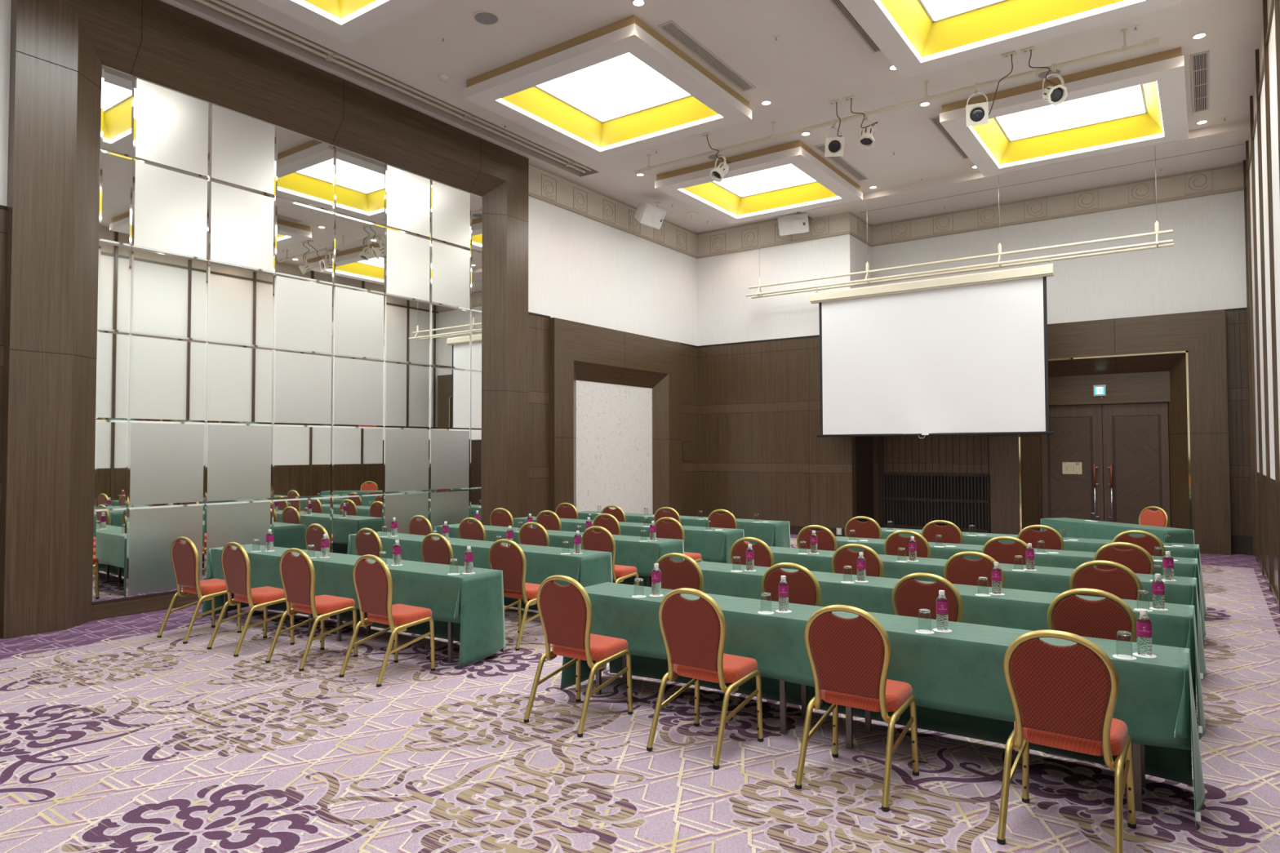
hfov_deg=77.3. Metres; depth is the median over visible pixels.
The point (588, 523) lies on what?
water bottle
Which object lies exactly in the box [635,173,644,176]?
recessed light
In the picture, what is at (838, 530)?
wall socket
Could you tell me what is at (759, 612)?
coaster
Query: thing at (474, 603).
tablecloth
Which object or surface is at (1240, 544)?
baseboard
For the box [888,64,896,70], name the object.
recessed light
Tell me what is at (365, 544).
banquet chair
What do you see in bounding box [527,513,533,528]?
water bottle
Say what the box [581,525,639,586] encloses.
banquet chair
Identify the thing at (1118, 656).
coaster
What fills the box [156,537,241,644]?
banquet chair
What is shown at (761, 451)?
wall
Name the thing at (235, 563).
banquet chair
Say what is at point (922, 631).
coaster
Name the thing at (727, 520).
banquet chair
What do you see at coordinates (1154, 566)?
tumbler
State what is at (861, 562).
water bottle
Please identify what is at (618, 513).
banquet chair
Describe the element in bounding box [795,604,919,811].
banquet chair
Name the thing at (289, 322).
wall
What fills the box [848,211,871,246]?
trim
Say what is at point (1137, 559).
banquet chair
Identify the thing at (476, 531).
banquet chair
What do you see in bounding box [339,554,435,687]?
banquet chair
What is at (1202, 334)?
trim
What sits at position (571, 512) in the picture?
banquet chair
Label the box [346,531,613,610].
tablecloth
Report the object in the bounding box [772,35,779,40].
sprinkler
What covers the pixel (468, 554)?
water bottle
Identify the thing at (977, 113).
spotlight
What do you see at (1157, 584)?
water bottle
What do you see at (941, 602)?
water bottle
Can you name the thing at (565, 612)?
banquet chair
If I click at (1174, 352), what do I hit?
trim
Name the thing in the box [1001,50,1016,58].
outlet
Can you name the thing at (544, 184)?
trim
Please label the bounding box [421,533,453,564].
banquet chair
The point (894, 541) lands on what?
banquet chair
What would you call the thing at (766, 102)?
recessed light
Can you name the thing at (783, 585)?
water bottle
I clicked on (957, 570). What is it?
banquet chair
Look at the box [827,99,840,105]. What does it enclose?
outlet
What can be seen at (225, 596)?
folding table
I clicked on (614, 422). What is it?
wall panel
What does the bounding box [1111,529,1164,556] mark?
banquet chair
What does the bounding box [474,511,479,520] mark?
water bottle
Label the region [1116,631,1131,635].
tumbler
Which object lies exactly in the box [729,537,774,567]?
banquet chair
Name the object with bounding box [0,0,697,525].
wall
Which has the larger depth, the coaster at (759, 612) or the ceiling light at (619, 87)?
the ceiling light at (619, 87)
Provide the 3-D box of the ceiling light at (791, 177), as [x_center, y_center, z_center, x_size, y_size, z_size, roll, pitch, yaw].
[2.155,-4.311,14.251,2.720,0.350,2.740,-1,-2,35]
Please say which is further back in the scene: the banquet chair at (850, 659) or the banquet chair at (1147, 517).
the banquet chair at (1147, 517)
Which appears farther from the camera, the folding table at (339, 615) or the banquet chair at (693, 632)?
the folding table at (339, 615)
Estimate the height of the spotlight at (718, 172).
0.685 m
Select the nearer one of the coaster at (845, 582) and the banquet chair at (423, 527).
the coaster at (845, 582)
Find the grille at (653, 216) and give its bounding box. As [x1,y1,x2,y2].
[641,205,666,228]
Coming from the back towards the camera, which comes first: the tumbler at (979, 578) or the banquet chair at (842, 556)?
the banquet chair at (842, 556)
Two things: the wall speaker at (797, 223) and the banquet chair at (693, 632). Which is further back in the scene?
the wall speaker at (797, 223)
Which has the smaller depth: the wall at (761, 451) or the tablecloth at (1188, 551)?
the tablecloth at (1188, 551)
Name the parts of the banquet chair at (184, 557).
leg, seat rail, backrest, frame, leg, seat, seat rail, leg, leg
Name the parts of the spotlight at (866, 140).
colour frame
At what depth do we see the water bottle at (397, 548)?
6.98 m
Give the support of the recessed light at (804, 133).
in the ceiling
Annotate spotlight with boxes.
[706,134,730,182]
[824,102,844,156]
[850,98,877,149]
[965,54,1013,126]
[1028,49,1067,105]
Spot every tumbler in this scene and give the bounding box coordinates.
[634,577,643,581]
[760,592,770,595]
[843,565,851,568]
[918,608,930,613]
[977,577,987,580]
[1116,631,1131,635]
[1137,590,1148,593]
[1152,564,1161,567]
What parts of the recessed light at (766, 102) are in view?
bulb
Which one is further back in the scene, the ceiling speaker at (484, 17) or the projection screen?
the projection screen
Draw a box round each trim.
[0,0,528,639]
[91,590,204,620]
[528,162,697,257]
[549,317,681,515]
[696,211,849,258]
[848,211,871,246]
[871,163,1244,246]
[877,435,988,527]
[989,309,1231,555]
[1018,350,1191,530]
[1048,371,1170,405]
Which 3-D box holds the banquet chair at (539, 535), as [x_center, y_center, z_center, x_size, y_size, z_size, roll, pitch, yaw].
[-1.075,1.510,8.868,0.475,0.925,0.542,-1,-2,35]
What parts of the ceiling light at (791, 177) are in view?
panel frame, light panel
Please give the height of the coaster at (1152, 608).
0.002 m
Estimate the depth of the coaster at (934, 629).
4.38 m
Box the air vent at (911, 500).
[880,473,990,532]
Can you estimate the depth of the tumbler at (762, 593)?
4.88 m
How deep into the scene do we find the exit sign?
14.24 m
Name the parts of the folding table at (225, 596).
leg, leg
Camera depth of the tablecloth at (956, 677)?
4.34 m
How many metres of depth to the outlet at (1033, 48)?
9.60 m
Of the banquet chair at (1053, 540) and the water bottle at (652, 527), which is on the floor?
the banquet chair at (1053, 540)
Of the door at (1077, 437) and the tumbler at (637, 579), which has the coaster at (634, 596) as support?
the tumbler at (637, 579)
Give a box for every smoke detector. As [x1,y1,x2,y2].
[438,75,448,80]
[685,211,697,219]
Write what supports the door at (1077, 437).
in the wall at (761, 451)
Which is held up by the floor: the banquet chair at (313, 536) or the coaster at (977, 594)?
the banquet chair at (313, 536)
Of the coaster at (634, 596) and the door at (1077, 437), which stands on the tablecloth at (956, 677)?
the coaster at (634, 596)
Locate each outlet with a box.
[699,132,711,137]
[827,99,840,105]
[842,95,855,101]
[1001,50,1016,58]
[1020,45,1035,53]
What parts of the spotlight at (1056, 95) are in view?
colour frame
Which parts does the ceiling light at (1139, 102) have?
panel frame, light panel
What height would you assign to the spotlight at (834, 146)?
0.699 m
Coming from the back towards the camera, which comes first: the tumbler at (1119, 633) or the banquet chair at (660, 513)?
the banquet chair at (660, 513)
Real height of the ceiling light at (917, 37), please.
0.350 m
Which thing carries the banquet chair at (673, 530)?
on the floor
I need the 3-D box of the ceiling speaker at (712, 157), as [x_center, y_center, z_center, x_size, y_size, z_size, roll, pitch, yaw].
[1.239,-4.403,13.064,0.300,0.014,0.300,-1,-2,35]
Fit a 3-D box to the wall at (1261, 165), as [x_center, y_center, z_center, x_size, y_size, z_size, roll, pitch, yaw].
[4.125,-1.445,4.694,0.235,6.550,20.760,-1,-2,35]
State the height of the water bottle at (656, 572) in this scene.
0.216 m
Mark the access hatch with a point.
(686, 446)
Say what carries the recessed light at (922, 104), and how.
in the ceiling
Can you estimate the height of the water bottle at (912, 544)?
0.216 m
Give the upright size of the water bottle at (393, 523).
0.216 m
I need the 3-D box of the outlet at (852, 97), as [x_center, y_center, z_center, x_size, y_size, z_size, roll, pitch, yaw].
[2.852,-4.471,10.913,0.150,0.016,0.100,-1,-2,35]
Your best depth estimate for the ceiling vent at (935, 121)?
12.24 m
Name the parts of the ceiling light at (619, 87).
panel frame, light panel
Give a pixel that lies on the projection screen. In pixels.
(964, 354)
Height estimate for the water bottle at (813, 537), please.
0.216 m
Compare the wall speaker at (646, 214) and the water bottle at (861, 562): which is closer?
the water bottle at (861, 562)
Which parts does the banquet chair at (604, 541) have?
backrest, frame, seat, seat rail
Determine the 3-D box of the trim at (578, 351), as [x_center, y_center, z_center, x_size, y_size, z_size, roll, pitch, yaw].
[-0.415,0.180,15.243,0.301,3.965,3.985,-1,-2,35]
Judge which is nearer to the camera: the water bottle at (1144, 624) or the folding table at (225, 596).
the water bottle at (1144, 624)
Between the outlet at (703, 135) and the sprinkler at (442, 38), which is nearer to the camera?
the sprinkler at (442, 38)
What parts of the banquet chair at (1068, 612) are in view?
backrest, frame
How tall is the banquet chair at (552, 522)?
0.925 m
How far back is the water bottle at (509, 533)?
8.27 m
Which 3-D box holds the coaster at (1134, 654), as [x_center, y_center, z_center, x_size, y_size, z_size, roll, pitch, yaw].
[2.434,1.104,3.861,0.100,0.002,0.100,-1,-2,35]
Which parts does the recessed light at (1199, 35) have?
bulb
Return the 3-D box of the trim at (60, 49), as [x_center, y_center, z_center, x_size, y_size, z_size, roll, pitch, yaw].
[-3.933,-1.223,10.289,0.301,6.490,6.900,-1,-2,35]
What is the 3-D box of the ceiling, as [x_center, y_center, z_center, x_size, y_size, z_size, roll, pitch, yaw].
[0.034,-4.586,7.622,10.170,0.290,20.860,-1,-2,35]
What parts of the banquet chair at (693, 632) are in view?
leg, seat rail, backrest, leg, frame, seat, leg, seat rail, leg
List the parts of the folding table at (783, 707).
leg, leg, leg, leg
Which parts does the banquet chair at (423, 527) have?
backrest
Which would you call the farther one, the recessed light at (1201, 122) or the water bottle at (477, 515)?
the recessed light at (1201, 122)
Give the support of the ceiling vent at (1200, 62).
in the ceiling
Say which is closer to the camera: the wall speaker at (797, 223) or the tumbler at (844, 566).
the tumbler at (844, 566)
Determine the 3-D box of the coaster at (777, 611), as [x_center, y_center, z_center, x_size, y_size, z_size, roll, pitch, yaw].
[0.887,1.141,4.940,0.100,0.002,0.100,-1,-2,35]
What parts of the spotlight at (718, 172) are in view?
colour frame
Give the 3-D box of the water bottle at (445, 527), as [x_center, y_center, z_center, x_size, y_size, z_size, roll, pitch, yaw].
[-2.148,1.157,8.844,0.062,0.216,0.063,-1,-2,23]
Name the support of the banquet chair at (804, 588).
on the floor
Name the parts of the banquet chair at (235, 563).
leg, seat rail, backrest, leg, frame, seat, leg, seat rail, leg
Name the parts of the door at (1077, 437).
panel, panel, panel, panel, pull handle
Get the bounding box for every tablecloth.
[201,544,505,668]
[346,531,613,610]
[434,523,684,586]
[513,516,744,564]
[560,582,1204,830]
[577,511,791,547]
[696,561,1205,739]
[768,546,1206,681]
[835,536,1205,647]
[880,527,1206,617]
[1040,517,1195,544]
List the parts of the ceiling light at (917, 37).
light panel, panel frame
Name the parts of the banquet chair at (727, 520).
backrest, frame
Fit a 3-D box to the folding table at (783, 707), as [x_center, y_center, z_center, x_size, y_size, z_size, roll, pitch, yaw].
[0.376,1.514,5.346,1.790,0.695,0.426,-1,-2,35]
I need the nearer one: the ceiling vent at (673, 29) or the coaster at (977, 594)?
the coaster at (977, 594)
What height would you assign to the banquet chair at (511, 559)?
0.925 m
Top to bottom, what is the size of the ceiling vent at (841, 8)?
0.012 m
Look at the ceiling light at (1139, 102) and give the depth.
11.60 m
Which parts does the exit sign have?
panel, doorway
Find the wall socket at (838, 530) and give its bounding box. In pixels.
[836,528,841,534]
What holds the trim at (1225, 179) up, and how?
attached to the wall at (761, 451)
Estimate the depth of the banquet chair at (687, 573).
6.04 m
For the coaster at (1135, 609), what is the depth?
4.97 m
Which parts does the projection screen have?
casing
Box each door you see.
[1040,404,1104,521]
[1102,402,1170,527]
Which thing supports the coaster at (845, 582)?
on the tablecloth at (1026, 610)
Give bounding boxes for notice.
[1062,462,1081,474]
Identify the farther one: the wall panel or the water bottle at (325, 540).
the wall panel
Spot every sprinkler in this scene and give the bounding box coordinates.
[440,35,446,41]
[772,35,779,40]
[1131,24,1139,30]
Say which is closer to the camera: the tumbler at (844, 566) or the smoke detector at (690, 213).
the tumbler at (844, 566)
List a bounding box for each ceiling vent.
[657,20,755,92]
[813,143,868,181]
[828,0,880,53]
[928,115,968,159]
[1190,50,1209,112]
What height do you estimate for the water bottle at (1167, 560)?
0.216 m
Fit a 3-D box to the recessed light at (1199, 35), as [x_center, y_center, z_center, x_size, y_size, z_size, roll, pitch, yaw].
[6.489,-4.532,9.285,0.150,0.012,0.150,-1,-2,35]
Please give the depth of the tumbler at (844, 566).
6.00 m
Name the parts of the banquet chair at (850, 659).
leg, seat rail, leg, backrest, frame, seat, leg, seat rail, leg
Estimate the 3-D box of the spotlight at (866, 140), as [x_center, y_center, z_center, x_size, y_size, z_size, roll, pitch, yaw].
[3.042,-4.133,10.886,0.341,0.673,0.264,0,-2,-14]
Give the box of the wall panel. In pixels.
[576,380,653,514]
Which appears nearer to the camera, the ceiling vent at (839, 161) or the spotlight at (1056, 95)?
the spotlight at (1056, 95)
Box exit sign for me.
[1093,384,1106,398]
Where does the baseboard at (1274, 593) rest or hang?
attached to the wall at (1261, 165)
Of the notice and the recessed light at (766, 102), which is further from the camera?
the notice
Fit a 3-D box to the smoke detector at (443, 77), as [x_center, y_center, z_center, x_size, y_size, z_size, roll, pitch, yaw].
[-2.521,-4.466,10.275,0.132,0.035,0.132,-1,-2,35]
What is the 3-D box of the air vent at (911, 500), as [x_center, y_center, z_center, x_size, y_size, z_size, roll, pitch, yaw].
[5.781,1.478,15.765,2.060,1.090,0.050,-1,-2,35]
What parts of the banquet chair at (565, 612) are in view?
leg, seat rail, backrest, frame, leg, leg, seat, seat rail, leg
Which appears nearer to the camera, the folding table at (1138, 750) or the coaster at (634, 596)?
the folding table at (1138, 750)
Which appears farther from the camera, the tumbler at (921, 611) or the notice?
the notice
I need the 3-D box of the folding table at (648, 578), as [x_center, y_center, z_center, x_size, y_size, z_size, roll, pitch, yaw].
[-0.384,1.635,9.259,1.790,0.695,0.426,-1,-2,35]
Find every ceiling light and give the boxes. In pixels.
[256,0,437,43]
[463,14,751,160]
[654,140,862,224]
[840,0,1180,78]
[939,47,1188,176]
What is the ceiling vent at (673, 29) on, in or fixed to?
in the ceiling
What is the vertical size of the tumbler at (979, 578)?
0.119 m
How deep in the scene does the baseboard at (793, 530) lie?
15.94 m
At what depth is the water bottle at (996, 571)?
5.49 m
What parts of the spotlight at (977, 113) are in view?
colour frame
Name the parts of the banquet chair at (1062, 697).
leg, seat rail, leg, backrest, frame, seat, leg, seat rail, leg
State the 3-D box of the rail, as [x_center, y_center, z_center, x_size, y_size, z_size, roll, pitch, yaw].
[5.165,-3.541,14.278,7.210,1.684,0.300,-1,-2,35]
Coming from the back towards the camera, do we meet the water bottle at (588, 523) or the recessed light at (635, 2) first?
the water bottle at (588, 523)
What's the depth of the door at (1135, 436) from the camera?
14.00 m
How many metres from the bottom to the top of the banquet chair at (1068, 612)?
0.925 m
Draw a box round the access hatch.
[682,441,692,461]
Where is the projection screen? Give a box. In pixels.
[809,257,1054,438]
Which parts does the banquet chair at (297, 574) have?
leg, seat rail, backrest, frame, leg, leg, seat, seat rail, leg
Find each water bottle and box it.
[265,528,273,551]
[320,533,328,557]
[391,517,397,536]
[392,539,401,564]
[442,521,448,540]
[464,546,473,573]
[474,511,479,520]
[506,525,513,546]
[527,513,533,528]
[573,530,581,553]
[585,517,591,529]
[649,520,656,541]
[651,563,661,595]
[746,543,754,570]
[778,575,788,611]
[810,530,817,553]
[857,552,866,582]
[908,536,916,560]
[935,590,948,631]
[991,562,1001,594]
[1025,542,1034,569]
[1136,609,1151,656]
[1151,573,1164,609]
[1162,551,1173,580]
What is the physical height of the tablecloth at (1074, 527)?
0.700 m
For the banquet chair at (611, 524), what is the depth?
9.89 m
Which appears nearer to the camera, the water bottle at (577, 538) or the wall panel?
the water bottle at (577, 538)
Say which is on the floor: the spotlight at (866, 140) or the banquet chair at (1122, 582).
the banquet chair at (1122, 582)
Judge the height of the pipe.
0.250 m
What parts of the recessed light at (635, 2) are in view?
bulb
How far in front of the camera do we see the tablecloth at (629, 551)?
8.88 m
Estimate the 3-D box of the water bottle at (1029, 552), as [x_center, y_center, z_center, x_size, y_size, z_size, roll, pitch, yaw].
[3.228,1.076,6.628,0.062,0.216,0.063,-1,-2,17]
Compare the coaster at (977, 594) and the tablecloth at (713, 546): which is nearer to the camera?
the coaster at (977, 594)
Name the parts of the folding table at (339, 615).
leg, leg, leg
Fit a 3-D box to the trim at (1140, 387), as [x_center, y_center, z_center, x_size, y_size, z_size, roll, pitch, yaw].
[8.242,-0.672,14.303,2.050,0.535,0.070,-1,-2,35]
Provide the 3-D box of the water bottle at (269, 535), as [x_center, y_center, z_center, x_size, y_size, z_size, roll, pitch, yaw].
[-3.709,1.136,8.016,0.062,0.216,0.063,-2,-2,39]
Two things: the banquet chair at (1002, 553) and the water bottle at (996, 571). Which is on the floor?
the banquet chair at (1002, 553)
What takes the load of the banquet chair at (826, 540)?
on the floor
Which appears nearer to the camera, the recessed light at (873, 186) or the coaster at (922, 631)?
the coaster at (922, 631)
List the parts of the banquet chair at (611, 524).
backrest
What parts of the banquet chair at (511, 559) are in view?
backrest, frame, leg, leg, seat, seat rail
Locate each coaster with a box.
[631,595,646,598]
[757,611,773,614]
[775,609,791,613]
[841,581,854,583]
[915,629,933,634]
[933,628,951,632]
[975,593,991,596]
[1112,654,1136,660]
[1132,653,1156,657]
[1133,608,1152,611]
[1149,607,1168,610]
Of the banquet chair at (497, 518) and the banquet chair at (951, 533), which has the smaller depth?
the banquet chair at (951, 533)
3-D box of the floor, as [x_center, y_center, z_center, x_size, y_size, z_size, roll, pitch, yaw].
[0.102,1.929,7.511,10.252,0.002,21.260,-1,-2,35]
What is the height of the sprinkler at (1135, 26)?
0.035 m
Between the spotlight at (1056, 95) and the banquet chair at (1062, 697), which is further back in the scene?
the spotlight at (1056, 95)
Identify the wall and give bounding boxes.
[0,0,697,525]
[92,64,482,602]
[696,190,1253,536]
[1243,0,1279,613]
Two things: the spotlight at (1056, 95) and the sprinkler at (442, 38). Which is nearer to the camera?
the sprinkler at (442, 38)
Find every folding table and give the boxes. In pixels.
[223,593,342,635]
[336,576,469,663]
[595,654,808,734]
[646,576,650,586]
[845,706,1145,812]
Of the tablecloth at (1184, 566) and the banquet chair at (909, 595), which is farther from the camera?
the tablecloth at (1184, 566)
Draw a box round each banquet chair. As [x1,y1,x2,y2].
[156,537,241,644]
[207,542,294,657]
[265,547,357,671]
[305,523,330,552]
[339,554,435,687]
[354,528,382,557]
[408,515,433,535]
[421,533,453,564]
[458,517,485,541]
[488,538,540,650]
[489,507,514,527]
[518,521,549,546]
[523,574,632,737]
[535,510,561,530]
[555,502,578,519]
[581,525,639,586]
[592,513,621,535]
[601,505,626,522]
[646,587,763,769]
[653,506,680,523]
[654,516,702,562]
[656,552,703,591]
[707,509,750,543]
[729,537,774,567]
[761,562,821,606]
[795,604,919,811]
[796,524,837,551]
[831,543,884,577]
[844,515,881,538]
[884,530,930,558]
[891,573,963,622]
[921,520,963,543]
[943,551,1004,588]
[981,536,1027,564]
[996,630,1136,852]
[1017,524,1064,550]
[1044,588,1137,753]
[1069,560,1142,600]
[1093,542,1155,574]
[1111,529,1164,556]
[1138,506,1168,527]
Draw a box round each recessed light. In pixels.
[631,0,645,6]
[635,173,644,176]
[760,99,771,105]
[800,131,810,135]
[868,185,877,188]
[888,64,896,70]
[919,101,930,106]
[1191,31,1207,39]
[1195,119,1208,124]
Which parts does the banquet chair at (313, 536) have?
backrest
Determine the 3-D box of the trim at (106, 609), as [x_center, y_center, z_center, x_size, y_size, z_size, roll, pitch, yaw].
[-4.018,1.933,10.302,0.112,0.182,5.550,-1,-2,35]
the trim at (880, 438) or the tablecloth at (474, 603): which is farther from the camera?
the trim at (880, 438)
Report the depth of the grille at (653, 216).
15.03 m
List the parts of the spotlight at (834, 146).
colour frame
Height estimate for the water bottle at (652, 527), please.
0.216 m
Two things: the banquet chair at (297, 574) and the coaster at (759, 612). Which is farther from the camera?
the banquet chair at (297, 574)
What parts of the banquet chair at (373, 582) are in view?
leg, seat rail, backrest, frame, leg, leg, seat, seat rail, leg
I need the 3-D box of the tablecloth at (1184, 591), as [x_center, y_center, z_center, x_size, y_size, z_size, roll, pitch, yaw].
[2.695,1.548,7.049,3.736,0.698,0.539,-1,-2,35]
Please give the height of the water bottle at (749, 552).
0.216 m
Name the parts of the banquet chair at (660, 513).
backrest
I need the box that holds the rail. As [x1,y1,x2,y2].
[745,151,1173,298]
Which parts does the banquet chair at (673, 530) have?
backrest, frame, seat, seat rail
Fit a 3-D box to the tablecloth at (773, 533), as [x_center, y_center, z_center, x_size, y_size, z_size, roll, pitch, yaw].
[0.483,1.706,12.051,3.706,0.698,0.539,-1,-2,35]
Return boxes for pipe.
[635,28,1159,173]
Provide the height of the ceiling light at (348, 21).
0.350 m
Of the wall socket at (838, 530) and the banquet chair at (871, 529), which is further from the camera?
the wall socket at (838, 530)
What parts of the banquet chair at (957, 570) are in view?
backrest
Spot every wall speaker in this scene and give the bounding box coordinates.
[634,201,666,229]
[777,211,809,235]
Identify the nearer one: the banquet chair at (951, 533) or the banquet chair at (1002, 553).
the banquet chair at (1002, 553)
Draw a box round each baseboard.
[789,525,845,537]
[1231,535,1253,555]
[1253,547,1278,608]
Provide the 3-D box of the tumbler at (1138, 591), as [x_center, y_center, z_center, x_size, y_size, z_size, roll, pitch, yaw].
[3.110,1.074,4.949,0.068,0.119,0.068,0,-2,8]
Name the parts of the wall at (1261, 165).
picture rail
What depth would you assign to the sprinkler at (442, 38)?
9.29 m
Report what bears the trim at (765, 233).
attached to the wall at (761, 451)
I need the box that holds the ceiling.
[159,0,1262,233]
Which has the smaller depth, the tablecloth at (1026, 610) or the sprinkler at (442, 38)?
the tablecloth at (1026, 610)
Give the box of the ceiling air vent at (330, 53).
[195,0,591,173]
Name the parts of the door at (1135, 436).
pull handle, panel, panel, panel, panel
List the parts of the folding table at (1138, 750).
leg, leg, leg, leg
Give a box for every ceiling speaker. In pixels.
[472,9,500,25]
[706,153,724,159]
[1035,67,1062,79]
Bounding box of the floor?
[0,534,1279,852]

